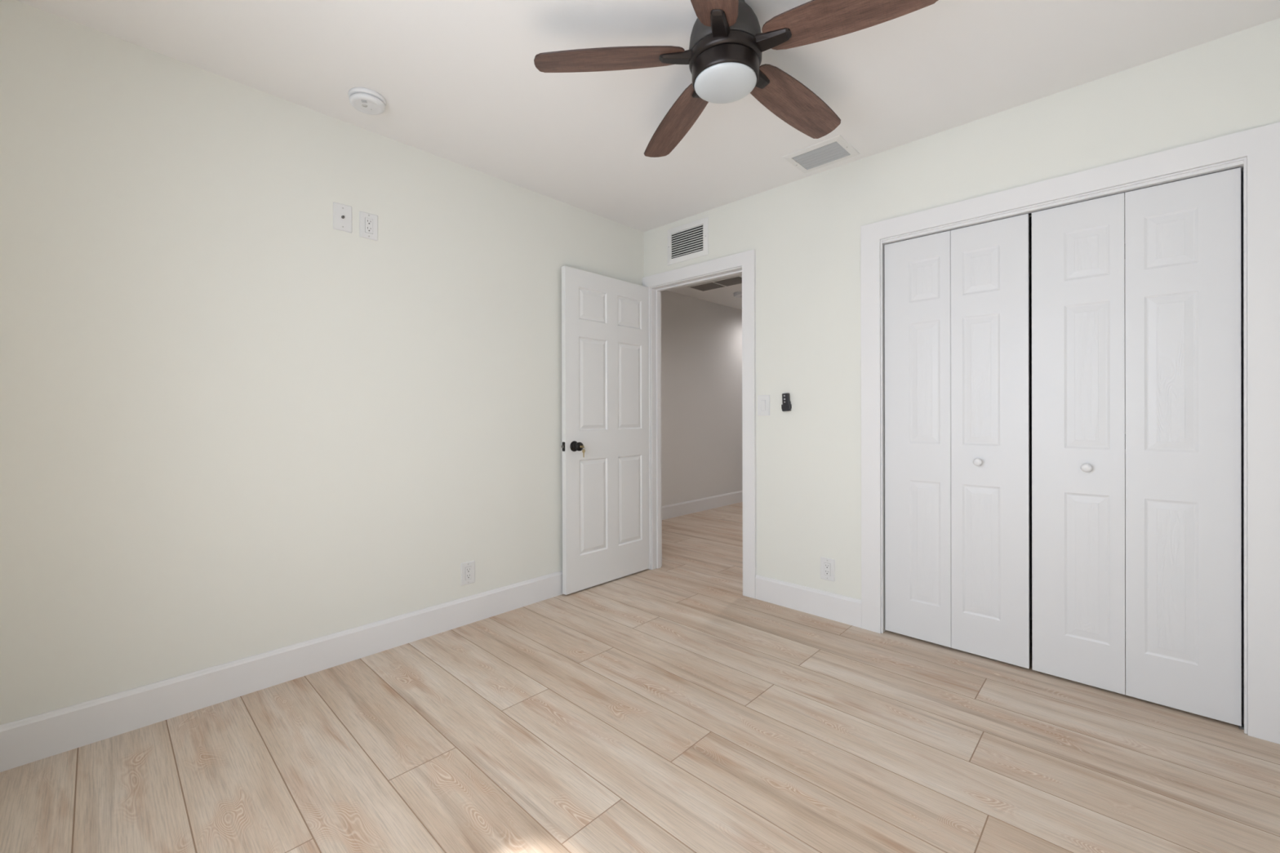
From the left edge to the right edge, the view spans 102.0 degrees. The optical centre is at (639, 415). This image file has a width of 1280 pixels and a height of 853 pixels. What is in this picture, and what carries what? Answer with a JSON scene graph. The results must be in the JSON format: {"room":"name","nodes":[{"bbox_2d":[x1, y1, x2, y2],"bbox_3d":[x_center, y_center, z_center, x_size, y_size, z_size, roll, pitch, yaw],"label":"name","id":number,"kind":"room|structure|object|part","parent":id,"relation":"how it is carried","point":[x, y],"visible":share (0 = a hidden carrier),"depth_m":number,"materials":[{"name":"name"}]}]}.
{"room":"empty bedroom","nodes":[
{"label":"empty bedroom","id":0,"kind":"room"},
{"bbox_2d":[0,0,644,724],"bbox_3d":[-1.130,-0.110,2.641,0.120,2.440,3.240,0,0,44],"label":"wall","id":1,"kind":"structure","parent":0,"point":[236,423],"depth_m":2.05,"materials":[{"name":"white paint"}]},
{"bbox_2d":[0,570,563,772],"bbox_3d":[-1.043,1.039,2.633,0.015,0.142,3.101,0,0,44],"label":"baseboard","id":2,"kind":"structure","parent":1,"relation":"attached to","point":[35,738],"depth_m":2.04,"materials":[{"name":"white paint"}]},
{"bbox_2d":[333,201,351,233],"bbox_3d":[-1.334,-0.891,2.330,0.016,0.121,0.077,0,0,44],"label":"wall plate","id":3,"kind":"object","parent":1,"relation":"attached to","point":[342,214],"visible":1,"depth_m":2.33,"materials":[{"name":"white plastic"}]},
{"bbox_2d":[359,210,377,240],"bbox_3d":[-1.261,-0.883,2.412,0.008,0.119,0.080,0,0,44],"label":"wall outlet","id":4,"kind":"object","parent":1,"relation":"attached to","point":[368,223],"visible":1,"depth_m":2.41,"materials":[{"name":"white plastic"}]},
{"bbox_2d":[364,217,373,234],"bbox_3d":[-1.260,-0.883,2.411,0.001,0.068,0.034,0,0,44],"label":"receptacle","id":5,"kind":"object","parent":4,"relation":"attached to","point":[368,220],"depth_m":2.41,"materials":[{"name":"white plastic"}]},
{"bbox_2d":[460,560,475,586],"bbox_3d":[-0.918,0.842,2.770,0.008,0.119,0.080,0,0,44],"label":"wall outlet","id":6,"kind":"object","parent":1,"relation":"attached to","point":[467,569],"visible":1,"depth_m":2.77,"materials":[{"name":"white plastic"}]},
{"bbox_2d":[465,566,471,580],"bbox_3d":[-0.917,0.842,2.769,0.004,0.067,0.033,0,0,44],"label":"receptacle","id":7,"kind":"object","parent":6,"relation":"attached to","point":[468,569],"depth_m":2.77,"materials":[{"name":"white plastic"}]},
{"bbox_2d":[0,502,1279,852],"bbox_3d":[1.196,1.142,3.482,4.397,0.080,7.660,0,0,44],"label":"floor","id":8,"kind":"structure","parent":0,"point":[669,708],"depth_m":1.70,"materials":[{"name":"brown wood"}]},
{"bbox_2d":[16,0,1279,310],"bbox_3d":[1.189,-1.388,3.478,4.397,0.100,7.660,0,0,44],"label":"ceiling","id":9,"kind":"structure","parent":0,"point":[460,82],"depth_m":1.98,"materials":[{"name":"white paint"}]},
{"bbox_2d":[347,87,386,115],"bbox_3d":[-1.139,-1.307,2.167,0.141,0.044,0.141,0,0,-12],"label":"smoke detector","id":10,"kind":"object","parent":9,"relation":"attached to","point":[366,100],"visible":1,"depth_m":2.13,"materials":[{"name":"white plastic"}]},
{"bbox_2d":[686,275,742,291],"bbox_3d":[0.811,-1.335,5.262,0.636,0.010,0.270,0,0,44],"label":"ceiling vent","id":11,"kind":"object","parent":9,"relation":"in","point":[735,280],"visible":0.8,"depth_m":5.25,"materials":[{"name":"white metal"}]},
{"bbox_2d":[533,0,937,157],"bbox_3d":[0.313,-1.197,1.700,1.181,0.269,1.176,0,0,44],"label":"ceiling fan","id":12,"kind":"object","parent":9,"relation":"hanging from","point":[724,55],"visible":1,"depth_m":1.64,"materials":[{"name":"brown wood"}]},
{"bbox_3d":[-0.099,-1.156,1.682,0.486,0.006,0.148,-5,11,-3],"label":"blade","id":13,"kind":"part","parent":12,"relation":"part of","materials":[{"name":"brown wood"}]},
{"bbox_3d":[0.148,-1.157,2.051,0.148,0.006,0.486,-12,-1,-21],"label":"blade","id":14,"kind":"part","parent":12,"relation":"part of","materials":[{"name":"brown wood"}]},
{"bbox_3d":[0.176,-1.156,1.333,0.148,0.006,0.486,11,8,14],"label":"blade","id":15,"kind":"part","parent":12,"relation":"part of","materials":[{"name":"brown wood"}]},
{"bbox_3d":[0.279,-1.077,1.697,0.202,0.028,0.202,0,0,44],"label":"lamp shade","id":16,"kind":"part","parent":12,"relation":"part of","materials":[{"name":"white glass"}]},
{"bbox_3d":[0.576,-1.158,1.930,0.486,0.006,0.148,6,-14,-39],"label":"blade","id":17,"kind":"part","parent":12,"relation":"part of","materials":[{"name":"brown wood"}]},
{"bbox_3d":[0.593,-1.157,1.486,0.486,0.006,0.148,6,-7,33],"label":"blade","id":18,"kind":"part","parent":12,"relation":"part of","materials":[{"name":"brown wood"}]},
{"bbox_2d":[733,291,742,297],"bbox_3d":[1.094,-1.320,5.676,0.141,0.044,0.141,0,0,44],"label":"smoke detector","id":19,"kind":"object","parent":9,"relation":"attached to","point":[739,294],"visible":0.8,"depth_m":5.63,"materials":[{"name":"white plastic"}]},
{"bbox_2d":[782,134,859,173],"bbox_3d":[0.928,-1.331,2.659,0.300,0.008,0.250,0,0,44],"label":"ceiling vent","id":20,"kind":"object","parent":9,"relation":"in","point":[837,148],"visible":1,"depth_m":2.64,"materials":[{"name":"white metal"}]},
{"bbox_2d":[661,290,742,506],"bbox_3d":[1.054,-0.122,5.768,1.037,2.440,4.300,0,0,44],"label":"wall","id":21,"kind":"structure","parent":0,"point":[701,340],"depth_m":5.94,"materials":[{"name":"white paint"}]},
{"bbox_2d":[662,490,742,519],"bbox_3d":[0.805,1.028,6.073,0.015,0.142,4.210,0,0,44],"label":"baseboard","id":22,"kind":"structure","parent":21,"relation":"attached to","point":[670,511],"depth_m":5.95,"materials":[{"name":"white paint"}]},
{"bbox_2d":[644,17,1279,599],"bbox_3d":[1.192,-0.117,2.728,3.360,2.440,0.090,0,0,44],"label":"wall","id":23,"kind":"structure","parent":0,"point":[804,234],"depth_m":2.74,"materials":[{"name":"white paint"}]},
{"bbox_2d":[666,217,708,265],"bbox_3d":[0.316,-1.169,3.489,0.348,0.246,0.011,0,0,44],"label":"air vent","id":24,"kind":"object","parent":23,"relation":"in","point":[689,241],"visible":1,"depth_m":3.48,"materials":[{"name":"white metal"}]},
{"bbox_2d":[642,248,756,598],"bbox_3d":[0.397,0.052,3.485,0.925,2.106,0.124,0,0,44],"label":"door frame","id":25,"kind":"structure","parent":23,"relation":"attached to","point":[746,260],"depth_m":3.27,"materials":[{"name":"white paint"}]},
{"bbox_2d":[561,266,649,595],"bbox_3d":[-0.186,0.090,3.441,0.121,2.013,0.791,0,0,44],"label":"door","id":26,"kind":"structure","parent":25,"relation":"attached to","point":[606,492],"depth_m":3.40,"materials":[{"name":"white paint"}]},
{"bbox_3d":[-0.385,0.190,3.195,0.064,0.066,0.066,0,0,44],"label":"knob","id":27,"kind":"part","parent":26,"relation":"part of","materials":[{"name":"black metal"}]},
{"bbox_2d":[757,395,769,415],"bbox_3d":[0.736,-0.061,3.093,0.083,0.124,0.012,0,0,44],"label":"light switch","id":28,"kind":"object","parent":23,"relation":"attached to","point":[763,401],"visible":1,"depth_m":3.09,"materials":[{"name":"white plastic"}]},
{"bbox_2d":[781,401,791,411],"bbox_3d":[0.842,-0.054,2.979,0.052,0.060,0.028,0,0,44],"label":"remote holder","id":29,"kind":"object","parent":23,"relation":"attached to","point":[784,408],"visible":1,"depth_m":2.97,"materials":[{"name":"black plastic"}]},
{"bbox_2d":[782,393,790,409],"bbox_3d":[0.840,-0.080,2.979,0.044,0.097,0.022,0,0,44],"label":"remote control","id":30,"kind":"object","parent":29,"relation":"in","point":[785,397],"visible":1,"depth_m":2.97,"materials":[{"name":"black plastic"}]},
{"bbox_2d":[755,574,861,627],"bbox_3d":[0.927,1.033,2.913,0.628,0.142,0.015,0,0,44],"label":"baseboard","id":31,"kind":"structure","parent":23,"relation":"attached to","point":[830,606],"depth_m":2.89,"materials":[{"name":"white paint"}]},
{"bbox_2d":[820,556,835,581],"bbox_3d":[1.022,0.838,2.826,0.080,0.119,0.008,0,0,44],"label":"wall outlet","id":32,"kind":"object","parent":23,"relation":"attached to","point":[827,565],"visible":1,"depth_m":2.82,"materials":[{"name":"white plastic"}]},
{"bbox_2d":[824,562,830,576],"bbox_3d":[1.021,0.838,2.826,0.033,0.067,0.004,0,0,44],"label":"receptacle","id":33,"kind":"object","parent":32,"relation":"attached to","point":[827,565],"depth_m":2.82,"materials":[{"name":"grey plastic"}]},
{"bbox_2d":[884,213,1030,668],"bbox_3d":[1.460,0.112,2.436,0.590,1.960,0.070,0,0,44],"label":"door","id":34,"kind":"structure","parent":23,"relation":"in","point":[957,527],"depth_m":2.40,"materials":[{"name":"white paint"}]},
{"bbox_3d":[1.529,0.210,2.345,0.035,0.035,0.034,0,0,44],"label":"closet knob","id":35,"kind":"part","parent":34,"relation":"part of","materials":[{"name":"white paint"}]},
{"bbox_2d":[860,121,1279,744],"bbox_3d":[1.690,0.060,2.240,1.405,2.085,0.108,0,0,44],"label":"door frame","id":36,"kind":"structure","parent":23,"relation":"attached to","point":[1259,148],"depth_m":1.80,"materials":[{"name":"white paint"}]},
{"bbox_2d":[1031,167,1241,726],"bbox_3d":[1.895,0.111,2.021,0.589,1.960,0.070,0,0,44],"label":"door","id":37,"kind":"structure","parent":23,"relation":"in","point":[1146,282],"depth_m":1.99,"materials":[{"name":"white paint"}]},
{"bbox_3d":[1.799,0.210,2.088,0.035,0.035,0.034,0,0,44],"label":"closet knob","id":38,"kind":"part","parent":37,"relation":"part of","materials":[{"name":"white paint"}]}
]}

